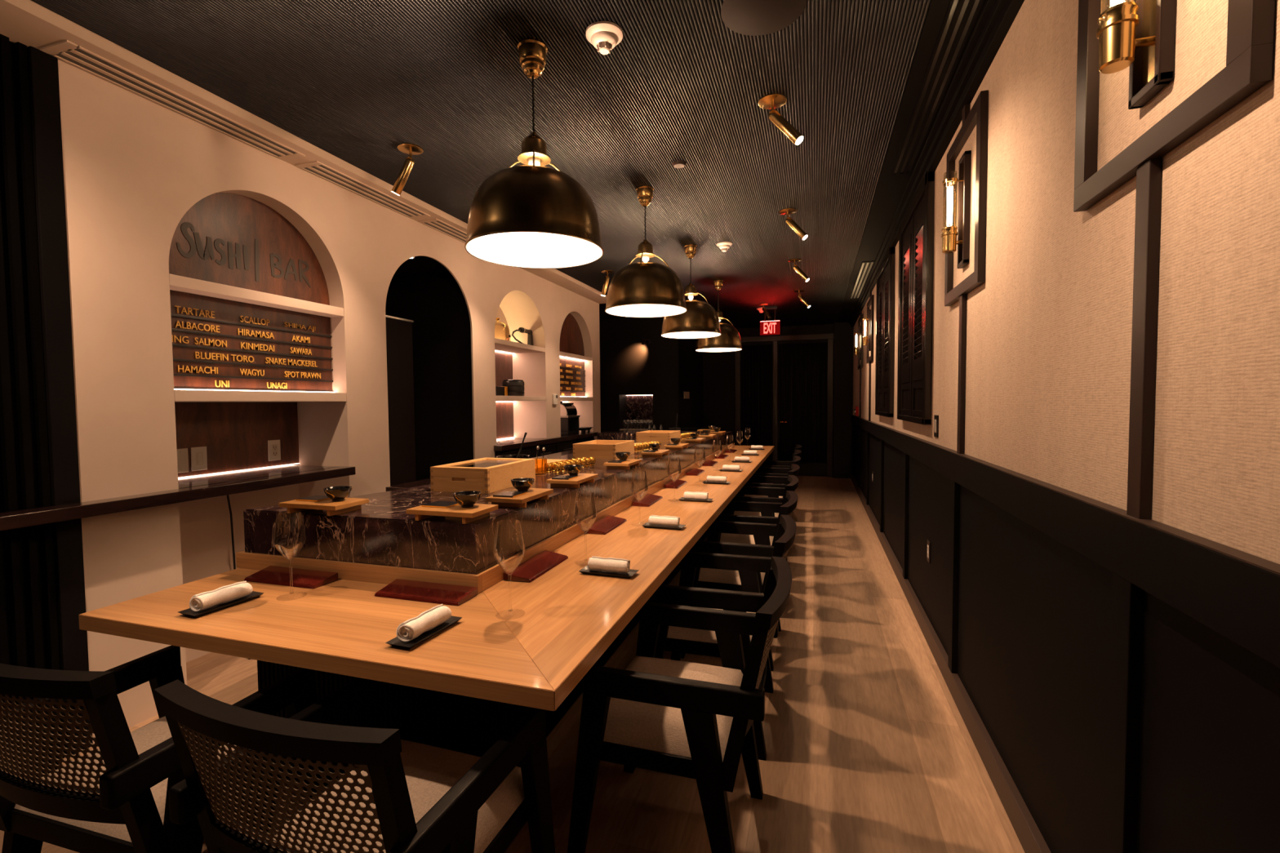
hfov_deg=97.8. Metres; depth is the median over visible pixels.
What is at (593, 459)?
cup
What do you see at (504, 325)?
glass cloche
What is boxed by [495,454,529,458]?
tray
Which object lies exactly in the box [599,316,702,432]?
wall
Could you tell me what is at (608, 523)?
placemat
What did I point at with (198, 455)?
dimmer switch
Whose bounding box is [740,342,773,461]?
door
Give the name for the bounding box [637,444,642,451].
cup
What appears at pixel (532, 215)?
pendant lamp
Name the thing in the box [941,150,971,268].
wall sconce
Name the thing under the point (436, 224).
air vent
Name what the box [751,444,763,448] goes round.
rolled towel
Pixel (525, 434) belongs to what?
ladle
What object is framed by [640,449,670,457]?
serving board
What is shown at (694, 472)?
placemat
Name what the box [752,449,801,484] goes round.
armchair
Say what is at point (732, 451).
placemat
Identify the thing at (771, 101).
ceiling spotlight
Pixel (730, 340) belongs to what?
pendant lamp
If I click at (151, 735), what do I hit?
seat cushion
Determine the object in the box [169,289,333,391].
menu board
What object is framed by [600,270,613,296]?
ceiling spotlight
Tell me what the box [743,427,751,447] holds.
wine glass
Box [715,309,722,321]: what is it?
socket
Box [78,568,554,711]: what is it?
countertop
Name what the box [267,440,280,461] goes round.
wall outlet
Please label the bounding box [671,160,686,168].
sprinkler cover
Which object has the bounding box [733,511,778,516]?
seat cushion
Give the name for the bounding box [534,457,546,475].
glass
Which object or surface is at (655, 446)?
bowl
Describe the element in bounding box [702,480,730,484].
tray
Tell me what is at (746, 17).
speaker cover
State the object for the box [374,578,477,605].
placemat
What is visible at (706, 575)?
seat cushion
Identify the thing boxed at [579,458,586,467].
cup
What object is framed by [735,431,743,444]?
bowl
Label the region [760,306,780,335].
exit sign
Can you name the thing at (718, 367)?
wall
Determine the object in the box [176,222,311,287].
painted sign
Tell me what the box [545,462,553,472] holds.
cup
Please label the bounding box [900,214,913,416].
shutter
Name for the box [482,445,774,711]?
countertop
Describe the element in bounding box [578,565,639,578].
tray
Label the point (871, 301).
wall frame
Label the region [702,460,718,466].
placemat
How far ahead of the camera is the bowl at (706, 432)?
5.61 m
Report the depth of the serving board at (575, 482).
2.39 m
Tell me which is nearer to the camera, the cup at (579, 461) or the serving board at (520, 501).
the serving board at (520, 501)
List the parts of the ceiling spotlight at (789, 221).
mounting plate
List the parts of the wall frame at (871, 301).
rail, rail, post, rail, rail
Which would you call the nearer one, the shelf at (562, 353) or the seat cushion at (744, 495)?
the seat cushion at (744, 495)
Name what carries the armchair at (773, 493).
on the floor
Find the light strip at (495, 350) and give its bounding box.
[494,350,514,354]
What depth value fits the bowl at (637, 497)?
2.56 m
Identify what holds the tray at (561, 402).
on the machine
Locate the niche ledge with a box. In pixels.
[619,428,653,430]
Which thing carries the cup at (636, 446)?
on the kitchen island
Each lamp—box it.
[464,37,604,268]
[604,185,687,317]
[641,338,650,344]
[661,244,721,338]
[694,279,742,351]
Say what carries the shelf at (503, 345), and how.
attached to the wall at (134, 165)
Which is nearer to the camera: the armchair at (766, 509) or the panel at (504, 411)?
the armchair at (766, 509)
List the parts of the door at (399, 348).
head rail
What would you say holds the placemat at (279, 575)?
on the island countertop at (560, 623)
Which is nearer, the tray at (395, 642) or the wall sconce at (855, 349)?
the tray at (395, 642)
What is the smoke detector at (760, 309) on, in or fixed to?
attached to the ceiling at (602, 314)
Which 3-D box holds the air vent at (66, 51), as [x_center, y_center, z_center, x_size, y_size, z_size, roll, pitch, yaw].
[-1.917,-1.359,2.410,0.150,0.006,0.950,0,3,17]
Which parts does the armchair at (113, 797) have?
post, leg, rail, rail, armrest, post, seat frame, leg, leg, armrest, leg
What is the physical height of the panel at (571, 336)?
0.490 m
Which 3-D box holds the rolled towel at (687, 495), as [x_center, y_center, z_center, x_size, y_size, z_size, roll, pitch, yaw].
[0.321,0.397,3.202,0.144,0.046,0.049,0,3,19]
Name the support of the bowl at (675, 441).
on the serving board at (681, 446)
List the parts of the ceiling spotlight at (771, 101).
stem, mounting plate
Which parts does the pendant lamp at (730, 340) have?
lamp shade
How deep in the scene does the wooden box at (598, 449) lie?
3.65 m
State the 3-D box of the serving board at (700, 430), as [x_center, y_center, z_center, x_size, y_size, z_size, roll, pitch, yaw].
[0.811,0.055,6.618,0.240,0.035,0.144,0,3,17]
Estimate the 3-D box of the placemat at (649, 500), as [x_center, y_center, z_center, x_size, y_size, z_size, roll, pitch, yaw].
[0.047,0.418,3.182,0.095,0.024,0.292,0,3,17]
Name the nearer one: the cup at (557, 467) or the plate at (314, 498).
the plate at (314, 498)
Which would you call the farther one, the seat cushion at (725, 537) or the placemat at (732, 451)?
the placemat at (732, 451)
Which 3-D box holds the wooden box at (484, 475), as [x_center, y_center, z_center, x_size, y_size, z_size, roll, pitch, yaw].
[-0.680,0.210,2.466,0.273,0.102,0.401,0,3,17]
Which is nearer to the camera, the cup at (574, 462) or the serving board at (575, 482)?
the serving board at (575, 482)
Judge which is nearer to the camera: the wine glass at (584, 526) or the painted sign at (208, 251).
the wine glass at (584, 526)
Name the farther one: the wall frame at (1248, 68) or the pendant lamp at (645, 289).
the pendant lamp at (645, 289)
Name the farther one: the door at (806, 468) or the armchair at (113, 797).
the door at (806, 468)
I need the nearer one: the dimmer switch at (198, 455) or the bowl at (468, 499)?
the bowl at (468, 499)
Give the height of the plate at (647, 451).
0.006 m
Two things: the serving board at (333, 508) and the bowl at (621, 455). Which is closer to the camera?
the serving board at (333, 508)
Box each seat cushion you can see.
[12,715,235,842]
[265,739,524,852]
[603,655,742,761]
[666,604,754,643]
[697,568,764,584]
[720,533,773,545]
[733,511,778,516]
[744,494,782,497]
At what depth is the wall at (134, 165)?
2.32 m
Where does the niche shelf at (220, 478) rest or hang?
attached to the countertop at (193, 488)
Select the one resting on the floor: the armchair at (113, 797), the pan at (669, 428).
the armchair at (113, 797)
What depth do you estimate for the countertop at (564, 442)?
5.59 m
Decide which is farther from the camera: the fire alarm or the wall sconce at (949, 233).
the fire alarm
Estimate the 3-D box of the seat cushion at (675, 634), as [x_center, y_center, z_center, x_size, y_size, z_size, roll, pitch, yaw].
[0.294,0.767,2.321,0.408,0.076,0.439,0,3,16]
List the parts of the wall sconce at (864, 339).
bulb, frame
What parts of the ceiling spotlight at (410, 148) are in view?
stem, mounting plate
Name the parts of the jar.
lid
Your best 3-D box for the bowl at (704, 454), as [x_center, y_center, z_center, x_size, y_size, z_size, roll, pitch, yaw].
[0.420,0.216,3.927,0.082,0.144,0.082,-1,2,-1]
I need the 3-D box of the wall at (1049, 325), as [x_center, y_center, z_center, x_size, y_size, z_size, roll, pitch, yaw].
[1.954,-0.193,4.005,0.126,2.614,11.420,0,3,17]
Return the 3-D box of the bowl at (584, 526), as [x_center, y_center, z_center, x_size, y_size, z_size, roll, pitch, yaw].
[-0.193,0.305,1.968,0.082,0.144,0.082,0,2,9]
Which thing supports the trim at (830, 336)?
attached to the wall at (718, 367)
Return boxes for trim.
[0,0,607,303]
[26,45,93,755]
[734,333,834,476]
[837,0,1024,327]
[850,414,1279,852]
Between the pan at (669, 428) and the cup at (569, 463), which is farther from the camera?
the pan at (669, 428)
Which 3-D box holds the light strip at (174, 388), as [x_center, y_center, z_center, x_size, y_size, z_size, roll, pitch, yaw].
[-1.958,-0.183,2.885,0.010,0.006,0.920,0,3,17]
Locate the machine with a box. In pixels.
[560,400,580,435]
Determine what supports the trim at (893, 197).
attached to the wall at (1049, 325)
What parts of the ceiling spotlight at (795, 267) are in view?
mounting plate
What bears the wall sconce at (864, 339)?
attached to the wall at (1049, 325)
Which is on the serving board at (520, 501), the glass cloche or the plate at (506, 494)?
the plate at (506, 494)
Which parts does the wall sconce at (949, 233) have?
bulb, plate, frame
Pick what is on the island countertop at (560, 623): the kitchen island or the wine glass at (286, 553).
the wine glass at (286, 553)
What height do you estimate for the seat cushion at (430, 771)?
0.076 m
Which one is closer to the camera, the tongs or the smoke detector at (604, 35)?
the smoke detector at (604, 35)
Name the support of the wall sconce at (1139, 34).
attached to the wall at (1049, 325)
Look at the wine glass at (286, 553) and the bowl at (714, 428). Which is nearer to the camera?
the wine glass at (286, 553)
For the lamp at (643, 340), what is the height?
0.091 m
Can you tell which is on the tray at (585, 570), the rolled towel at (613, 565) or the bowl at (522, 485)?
the rolled towel at (613, 565)
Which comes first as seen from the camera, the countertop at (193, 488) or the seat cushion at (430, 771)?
the seat cushion at (430, 771)
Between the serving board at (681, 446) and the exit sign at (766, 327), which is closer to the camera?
the serving board at (681, 446)
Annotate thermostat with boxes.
[552,394,557,404]
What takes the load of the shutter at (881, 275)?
attached to the wall at (1049, 325)
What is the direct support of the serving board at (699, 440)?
on the kitchen island
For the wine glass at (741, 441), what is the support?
on the island countertop at (560, 623)
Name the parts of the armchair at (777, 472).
armrest, armrest, rail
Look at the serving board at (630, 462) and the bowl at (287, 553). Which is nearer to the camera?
the bowl at (287, 553)
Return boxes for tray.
[177,591,264,617]
[385,616,462,648]
[560,400,573,404]
[578,426,592,430]
[578,426,592,432]
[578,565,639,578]
[642,522,685,529]
[678,497,712,502]
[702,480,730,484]
[719,469,742,471]
[731,460,751,462]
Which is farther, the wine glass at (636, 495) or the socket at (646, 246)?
the socket at (646, 246)
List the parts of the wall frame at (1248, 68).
rail, post, rail, rail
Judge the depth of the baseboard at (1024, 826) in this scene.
2.10 m
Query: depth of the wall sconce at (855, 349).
7.68 m
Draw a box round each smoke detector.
[585,20,622,54]
[716,241,732,252]
[756,307,763,313]
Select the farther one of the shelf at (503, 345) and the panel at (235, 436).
the shelf at (503, 345)
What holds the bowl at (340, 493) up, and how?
on the serving board at (333, 508)
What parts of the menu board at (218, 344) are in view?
letter rail, letter rail, letter rail, letter rail, letter rail, letter rail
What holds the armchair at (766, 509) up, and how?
on the floor
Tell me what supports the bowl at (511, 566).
on the wine glass at (511, 566)
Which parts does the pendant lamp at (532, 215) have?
bracket arm, cord, bracket arm, lamp shade, bracket arm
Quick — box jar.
[502,379,524,395]
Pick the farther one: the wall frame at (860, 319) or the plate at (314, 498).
the wall frame at (860, 319)
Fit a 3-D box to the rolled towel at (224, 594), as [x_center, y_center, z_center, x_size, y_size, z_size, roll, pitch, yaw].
[-1.183,0.479,1.580,0.049,0.046,0.144,0,3,21]
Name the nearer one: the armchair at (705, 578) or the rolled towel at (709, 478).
the armchair at (705, 578)
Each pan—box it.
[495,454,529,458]
[668,427,680,431]
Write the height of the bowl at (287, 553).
0.144 m
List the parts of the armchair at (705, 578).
leg, leg, seat frame, armrest, armrest, leg, leg, post, rail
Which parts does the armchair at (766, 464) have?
armrest, armrest, rail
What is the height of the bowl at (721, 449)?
0.144 m
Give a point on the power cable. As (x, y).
(228, 496)
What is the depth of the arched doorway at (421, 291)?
4.64 m
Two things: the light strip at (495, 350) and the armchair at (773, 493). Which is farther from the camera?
the light strip at (495, 350)
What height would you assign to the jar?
0.158 m
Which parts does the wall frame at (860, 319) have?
rail, post, rail, rail, rail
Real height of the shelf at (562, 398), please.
0.046 m
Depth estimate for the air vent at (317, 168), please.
3.28 m
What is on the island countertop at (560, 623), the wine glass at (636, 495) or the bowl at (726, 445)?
the wine glass at (636, 495)
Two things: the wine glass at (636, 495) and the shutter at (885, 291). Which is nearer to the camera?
the wine glass at (636, 495)
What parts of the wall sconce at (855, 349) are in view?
frame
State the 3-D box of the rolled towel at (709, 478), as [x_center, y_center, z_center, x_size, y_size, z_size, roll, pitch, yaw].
[0.533,0.367,3.879,0.144,0.046,0.049,0,3,19]
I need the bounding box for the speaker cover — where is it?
[720,0,806,35]
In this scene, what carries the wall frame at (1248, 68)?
attached to the wall at (1049, 325)
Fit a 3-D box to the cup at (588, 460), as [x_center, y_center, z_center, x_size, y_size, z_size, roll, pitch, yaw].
[-0.298,0.205,3.172,0.047,0.047,0.047,0,3,17]
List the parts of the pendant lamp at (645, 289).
cord, lamp shade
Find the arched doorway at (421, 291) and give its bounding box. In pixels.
[385,255,473,480]
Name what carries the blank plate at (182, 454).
attached to the wall at (134, 165)
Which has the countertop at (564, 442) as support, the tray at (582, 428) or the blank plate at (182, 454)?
the tray at (582, 428)
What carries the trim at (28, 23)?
attached to the wall at (134, 165)
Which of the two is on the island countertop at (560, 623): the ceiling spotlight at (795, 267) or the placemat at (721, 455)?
the placemat at (721, 455)
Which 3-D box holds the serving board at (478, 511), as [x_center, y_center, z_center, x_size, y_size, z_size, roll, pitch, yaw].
[-0.593,0.273,1.771,0.240,0.035,0.144,0,3,17]
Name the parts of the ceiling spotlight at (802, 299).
mounting plate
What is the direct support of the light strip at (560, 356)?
attached to the wall at (134, 165)
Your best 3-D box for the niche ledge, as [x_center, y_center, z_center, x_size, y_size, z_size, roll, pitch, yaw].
[-0.008,0.044,8.783,0.545,0.018,0.340,0,3,17]
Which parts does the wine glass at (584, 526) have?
stem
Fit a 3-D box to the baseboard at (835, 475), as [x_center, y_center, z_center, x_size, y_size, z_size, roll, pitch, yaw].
[3.418,0.829,9.403,0.320,0.090,0.020,0,3,17]
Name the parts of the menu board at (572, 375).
letter rail, letter rail, letter rail, letter rail, letter rail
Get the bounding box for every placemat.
[244,565,337,589]
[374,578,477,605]
[503,550,568,582]
[584,515,626,534]
[632,493,662,506]
[663,479,687,488]
[685,468,704,475]
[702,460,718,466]
[715,453,728,458]
[724,448,737,453]
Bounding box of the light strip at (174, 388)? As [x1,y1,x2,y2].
[173,388,334,392]
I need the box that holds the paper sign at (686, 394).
[683,391,689,398]
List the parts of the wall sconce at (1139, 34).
bulb, plate, frame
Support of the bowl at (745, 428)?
on the wine glass at (745, 428)
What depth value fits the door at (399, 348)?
4.22 m
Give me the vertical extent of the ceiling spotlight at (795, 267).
0.214 m
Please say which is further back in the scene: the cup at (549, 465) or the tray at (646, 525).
the cup at (549, 465)
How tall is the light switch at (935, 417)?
0.115 m
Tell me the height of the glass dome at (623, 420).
0.140 m
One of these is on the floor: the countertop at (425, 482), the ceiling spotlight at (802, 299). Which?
the countertop at (425, 482)
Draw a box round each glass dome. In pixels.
[621,420,626,429]
[627,420,634,429]
[634,420,639,429]
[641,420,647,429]
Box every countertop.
[0,462,355,531]
[78,445,774,711]
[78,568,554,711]
[386,439,635,491]
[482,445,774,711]
[493,431,597,458]
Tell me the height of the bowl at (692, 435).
0.044 m
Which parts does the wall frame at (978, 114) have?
rail, post, rail, post, rail, rail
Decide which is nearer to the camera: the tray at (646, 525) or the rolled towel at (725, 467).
the tray at (646, 525)
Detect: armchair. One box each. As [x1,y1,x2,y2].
[0,645,328,852]
[154,677,555,852]
[567,556,791,852]
[653,515,796,760]
[680,490,798,671]
[715,475,798,545]
[731,463,799,562]
[743,456,800,497]
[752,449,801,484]
[760,444,801,513]
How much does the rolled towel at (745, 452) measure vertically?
0.046 m
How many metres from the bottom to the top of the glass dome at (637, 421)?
0.140 m
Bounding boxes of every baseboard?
[832,472,850,478]
[850,472,1050,852]
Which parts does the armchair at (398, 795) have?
post, rail, leg, armrest, rail, leg, post, leg, armrest, seat frame, leg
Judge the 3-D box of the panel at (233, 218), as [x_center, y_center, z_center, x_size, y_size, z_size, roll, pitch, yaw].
[-1.990,-0.922,2.862,0.012,0.490,0.934,0,3,17]
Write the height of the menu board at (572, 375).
0.448 m
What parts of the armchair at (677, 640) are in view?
leg, leg, seat frame, armrest, armrest, leg, leg, post, post, rail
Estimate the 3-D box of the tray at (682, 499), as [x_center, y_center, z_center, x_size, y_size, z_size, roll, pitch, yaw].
[0.321,0.421,3.201,0.188,0.011,0.072,0,3,19]
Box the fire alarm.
[853,406,858,416]
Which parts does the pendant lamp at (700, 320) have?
cord, lamp shade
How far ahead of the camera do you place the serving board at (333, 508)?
1.86 m
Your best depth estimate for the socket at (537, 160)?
2.06 m
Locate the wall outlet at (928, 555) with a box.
[926,539,930,563]
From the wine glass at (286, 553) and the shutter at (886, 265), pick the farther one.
the shutter at (886, 265)
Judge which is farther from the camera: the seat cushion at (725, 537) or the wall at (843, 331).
the wall at (843, 331)
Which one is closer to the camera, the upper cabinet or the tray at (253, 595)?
the tray at (253, 595)
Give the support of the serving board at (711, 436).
on the kitchen island
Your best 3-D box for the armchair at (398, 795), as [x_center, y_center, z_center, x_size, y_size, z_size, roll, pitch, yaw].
[-0.536,0.856,1.166,0.524,0.800,0.580,0,3,19]
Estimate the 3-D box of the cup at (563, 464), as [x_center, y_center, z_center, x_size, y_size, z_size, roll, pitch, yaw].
[-0.406,0.215,2.947,0.047,0.047,0.047,0,3,17]
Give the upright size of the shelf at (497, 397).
0.044 m
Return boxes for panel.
[168,192,329,305]
[174,402,299,478]
[494,351,512,386]
[495,400,513,439]
[559,313,584,355]
[626,394,653,428]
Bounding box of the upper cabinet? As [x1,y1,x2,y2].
[674,426,704,431]
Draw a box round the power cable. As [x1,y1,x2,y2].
[226,494,251,659]
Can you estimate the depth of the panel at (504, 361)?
5.68 m
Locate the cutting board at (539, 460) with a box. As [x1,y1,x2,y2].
[535,458,565,472]
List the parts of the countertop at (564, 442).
door, door, door, door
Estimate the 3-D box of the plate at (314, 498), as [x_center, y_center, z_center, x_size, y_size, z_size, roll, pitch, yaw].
[-1.121,0.250,1.936,0.094,0.006,0.082,0,3,17]
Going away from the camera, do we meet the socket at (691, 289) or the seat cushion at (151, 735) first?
the seat cushion at (151, 735)
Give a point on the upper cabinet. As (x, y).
(682, 428)
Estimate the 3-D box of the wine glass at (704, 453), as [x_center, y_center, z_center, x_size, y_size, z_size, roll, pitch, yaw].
[0.420,0.269,3.929,0.082,0.250,0.082,-1,2,-1]
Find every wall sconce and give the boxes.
[853,325,861,359]
[862,309,871,351]
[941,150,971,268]
[1096,0,1176,109]
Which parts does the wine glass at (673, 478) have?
stem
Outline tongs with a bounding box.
[536,445,545,471]
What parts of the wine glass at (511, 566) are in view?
stem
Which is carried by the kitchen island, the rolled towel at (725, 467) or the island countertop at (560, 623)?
the island countertop at (560, 623)
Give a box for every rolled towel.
[189,580,253,612]
[395,604,451,642]
[587,555,630,573]
[648,515,679,526]
[683,491,708,500]
[706,475,727,483]
[722,464,740,471]
[734,456,749,462]
[743,450,757,454]
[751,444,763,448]
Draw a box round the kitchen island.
[235,430,734,781]
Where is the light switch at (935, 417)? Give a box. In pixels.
[933,414,938,437]
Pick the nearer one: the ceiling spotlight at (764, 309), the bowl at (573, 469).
the bowl at (573, 469)
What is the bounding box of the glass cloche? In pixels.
[494,317,511,340]
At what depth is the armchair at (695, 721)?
1.46 m
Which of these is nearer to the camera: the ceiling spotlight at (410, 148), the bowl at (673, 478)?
the ceiling spotlight at (410, 148)
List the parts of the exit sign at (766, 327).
sign panel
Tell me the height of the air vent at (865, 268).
0.006 m
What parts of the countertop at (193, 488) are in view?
light strip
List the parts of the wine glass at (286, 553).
stem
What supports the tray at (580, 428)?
on the tray at (582, 428)
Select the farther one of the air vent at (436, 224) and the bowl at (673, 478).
the air vent at (436, 224)
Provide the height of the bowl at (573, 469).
0.044 m
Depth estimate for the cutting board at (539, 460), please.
3.21 m
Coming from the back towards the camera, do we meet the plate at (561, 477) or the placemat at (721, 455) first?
the placemat at (721, 455)
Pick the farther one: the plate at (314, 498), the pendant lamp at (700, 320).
the pendant lamp at (700, 320)
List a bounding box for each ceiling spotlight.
[391,142,423,195]
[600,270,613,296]
[758,93,803,145]
[758,303,771,319]
[778,208,807,239]
[787,257,809,281]
[793,289,810,307]
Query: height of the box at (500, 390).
0.092 m
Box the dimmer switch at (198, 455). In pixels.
[190,446,207,471]
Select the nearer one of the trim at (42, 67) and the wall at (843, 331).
the trim at (42, 67)
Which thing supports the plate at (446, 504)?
on the serving board at (478, 511)
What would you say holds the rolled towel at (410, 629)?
on the tray at (395, 642)
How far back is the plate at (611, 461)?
3.04 m
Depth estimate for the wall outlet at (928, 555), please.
3.05 m
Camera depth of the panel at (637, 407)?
8.93 m
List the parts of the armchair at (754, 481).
armrest, armrest, rail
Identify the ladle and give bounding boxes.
[516,432,527,457]
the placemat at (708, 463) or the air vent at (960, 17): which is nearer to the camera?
the air vent at (960, 17)
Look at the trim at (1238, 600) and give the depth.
1.10 m
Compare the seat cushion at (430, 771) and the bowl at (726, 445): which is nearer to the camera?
the seat cushion at (430, 771)
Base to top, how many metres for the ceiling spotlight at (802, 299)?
0.214 m
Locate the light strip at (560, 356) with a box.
[560,355,586,361]
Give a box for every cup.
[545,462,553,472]
[552,463,562,473]
[559,462,567,471]
[564,461,572,465]
[569,460,577,464]
[574,459,582,465]
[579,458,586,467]
[584,457,591,466]
[588,457,595,466]
[634,444,639,452]
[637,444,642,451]
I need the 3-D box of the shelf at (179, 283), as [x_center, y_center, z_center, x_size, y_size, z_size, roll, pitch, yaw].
[-2.069,-0.653,2.899,0.394,0.050,0.934,0,3,17]
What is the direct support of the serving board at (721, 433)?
on the kitchen island
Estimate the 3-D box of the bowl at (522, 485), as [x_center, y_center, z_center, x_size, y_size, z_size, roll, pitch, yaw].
[-0.437,0.219,2.078,0.087,0.044,0.087,1,3,25]
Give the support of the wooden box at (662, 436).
on the kitchen island
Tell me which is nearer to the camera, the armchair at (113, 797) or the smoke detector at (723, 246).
the armchair at (113, 797)
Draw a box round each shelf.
[168,273,343,317]
[173,389,346,402]
[177,465,334,488]
[494,337,545,353]
[495,395,546,400]
[559,351,591,360]
[560,396,592,400]
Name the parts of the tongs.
arm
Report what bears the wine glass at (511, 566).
on the island countertop at (560, 623)
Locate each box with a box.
[430,457,535,493]
[495,386,507,395]
[573,440,634,458]
[635,430,679,443]
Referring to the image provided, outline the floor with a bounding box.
[0,475,1024,852]
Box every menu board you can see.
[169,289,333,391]
[560,357,585,396]
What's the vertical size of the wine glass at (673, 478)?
0.250 m
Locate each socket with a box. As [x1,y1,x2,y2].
[528,157,540,165]
[637,239,653,261]
[684,282,696,298]
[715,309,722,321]
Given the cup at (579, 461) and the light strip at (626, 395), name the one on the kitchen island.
the cup at (579, 461)
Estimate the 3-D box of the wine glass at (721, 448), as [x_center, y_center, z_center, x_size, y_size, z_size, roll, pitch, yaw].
[0.641,0.238,4.635,0.082,0.250,0.082,2,3,42]
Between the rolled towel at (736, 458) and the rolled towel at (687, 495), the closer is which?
the rolled towel at (687, 495)
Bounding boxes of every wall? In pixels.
[0,33,600,764]
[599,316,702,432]
[702,324,834,476]
[833,322,853,473]
[853,0,1279,852]
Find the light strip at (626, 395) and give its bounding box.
[626,395,651,395]
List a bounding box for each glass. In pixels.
[273,511,306,594]
[493,520,524,611]
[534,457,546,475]
[573,491,596,560]
[630,470,648,523]
[666,457,681,497]
[693,446,705,480]
[711,440,722,469]
[725,435,733,460]
[735,431,743,453]
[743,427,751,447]
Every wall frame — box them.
[857,311,863,417]
[866,292,874,421]
[944,89,988,453]
[1073,0,1275,519]
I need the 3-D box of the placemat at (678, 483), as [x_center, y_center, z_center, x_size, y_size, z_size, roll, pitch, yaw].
[0.246,0.390,3.816,0.095,0.024,0.292,0,3,17]
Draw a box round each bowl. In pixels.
[273,511,306,560]
[323,485,352,501]
[453,490,481,507]
[493,520,524,575]
[511,477,534,492]
[564,464,582,475]
[573,491,596,533]
[615,452,630,460]
[630,470,648,502]
[648,443,661,450]
[666,457,681,481]
[670,438,681,444]
[689,433,699,438]
[693,446,705,466]
[702,430,711,434]
[711,440,722,457]
[712,427,720,431]
[725,435,733,449]
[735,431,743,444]
[743,427,751,439]
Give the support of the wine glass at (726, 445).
on the island countertop at (560, 623)
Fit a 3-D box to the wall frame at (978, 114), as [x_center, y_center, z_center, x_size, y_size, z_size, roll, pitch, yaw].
[1.373,-0.616,2.374,0.026,1.474,0.566,0,3,17]
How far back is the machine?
6.46 m
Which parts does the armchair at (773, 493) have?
armrest, armrest, leg, rail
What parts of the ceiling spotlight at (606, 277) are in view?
mounting plate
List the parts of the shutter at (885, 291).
louvre frame, casing sill, louvre frame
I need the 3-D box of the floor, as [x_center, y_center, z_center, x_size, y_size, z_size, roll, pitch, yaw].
[-0.409,1.147,4.910,5.500,0.100,11.820,0,3,17]
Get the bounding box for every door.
[385,315,416,486]
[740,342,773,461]
[777,339,827,475]
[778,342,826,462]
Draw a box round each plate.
[177,448,188,472]
[295,495,330,502]
[421,501,458,508]
[493,491,526,497]
[551,475,577,479]
[607,460,626,462]
[643,449,658,452]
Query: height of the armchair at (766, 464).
0.800 m
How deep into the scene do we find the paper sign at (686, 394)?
8.81 m
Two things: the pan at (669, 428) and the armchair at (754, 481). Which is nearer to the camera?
the armchair at (754, 481)
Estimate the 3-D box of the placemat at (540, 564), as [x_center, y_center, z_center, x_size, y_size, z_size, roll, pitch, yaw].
[-0.349,0.475,1.914,0.095,0.024,0.292,0,3,17]
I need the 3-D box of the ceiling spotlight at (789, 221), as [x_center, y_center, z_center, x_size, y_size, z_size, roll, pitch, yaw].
[1.054,-1.380,3.845,0.194,0.214,0.124,0,3,17]
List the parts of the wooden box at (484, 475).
lid frame, glass pane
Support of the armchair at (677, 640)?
on the floor
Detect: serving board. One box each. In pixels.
[279,497,368,515]
[406,503,497,524]
[485,488,553,507]
[546,473,598,488]
[603,458,641,469]
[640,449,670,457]
[663,443,688,449]
[684,437,706,443]
[697,429,714,432]
[697,434,716,439]
[710,431,725,435]
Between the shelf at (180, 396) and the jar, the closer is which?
the shelf at (180, 396)
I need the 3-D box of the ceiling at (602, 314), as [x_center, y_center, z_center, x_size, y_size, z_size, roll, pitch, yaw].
[-0.432,-1.569,4.794,5.500,0.092,11.620,0,3,17]
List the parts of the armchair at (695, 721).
leg, leg, seat frame, armrest, leg, armrest, leg, post, rail, post, rail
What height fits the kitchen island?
0.940 m
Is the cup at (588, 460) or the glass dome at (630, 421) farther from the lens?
the glass dome at (630, 421)
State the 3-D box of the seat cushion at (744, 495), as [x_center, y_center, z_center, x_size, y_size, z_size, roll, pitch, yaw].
[1.082,0.647,4.994,0.408,0.076,0.439,0,3,18]
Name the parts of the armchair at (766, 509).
leg, armrest, armrest, leg, post, rail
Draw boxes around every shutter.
[875,245,895,417]
[877,270,884,412]
[883,262,888,412]
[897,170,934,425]
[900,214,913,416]
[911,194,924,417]
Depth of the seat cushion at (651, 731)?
1.50 m
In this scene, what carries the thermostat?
attached to the wall at (134, 165)
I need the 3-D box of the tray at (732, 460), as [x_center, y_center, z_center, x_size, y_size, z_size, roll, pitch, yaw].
[0.956,0.330,5.232,0.188,0.011,0.072,0,3,19]
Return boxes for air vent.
[39,40,305,159]
[294,160,430,218]
[417,217,466,242]
[848,260,874,299]
[891,0,983,176]
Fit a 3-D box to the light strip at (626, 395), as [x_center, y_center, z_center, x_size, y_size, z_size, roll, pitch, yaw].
[0.027,-0.498,8.894,0.520,0.010,0.020,0,3,17]

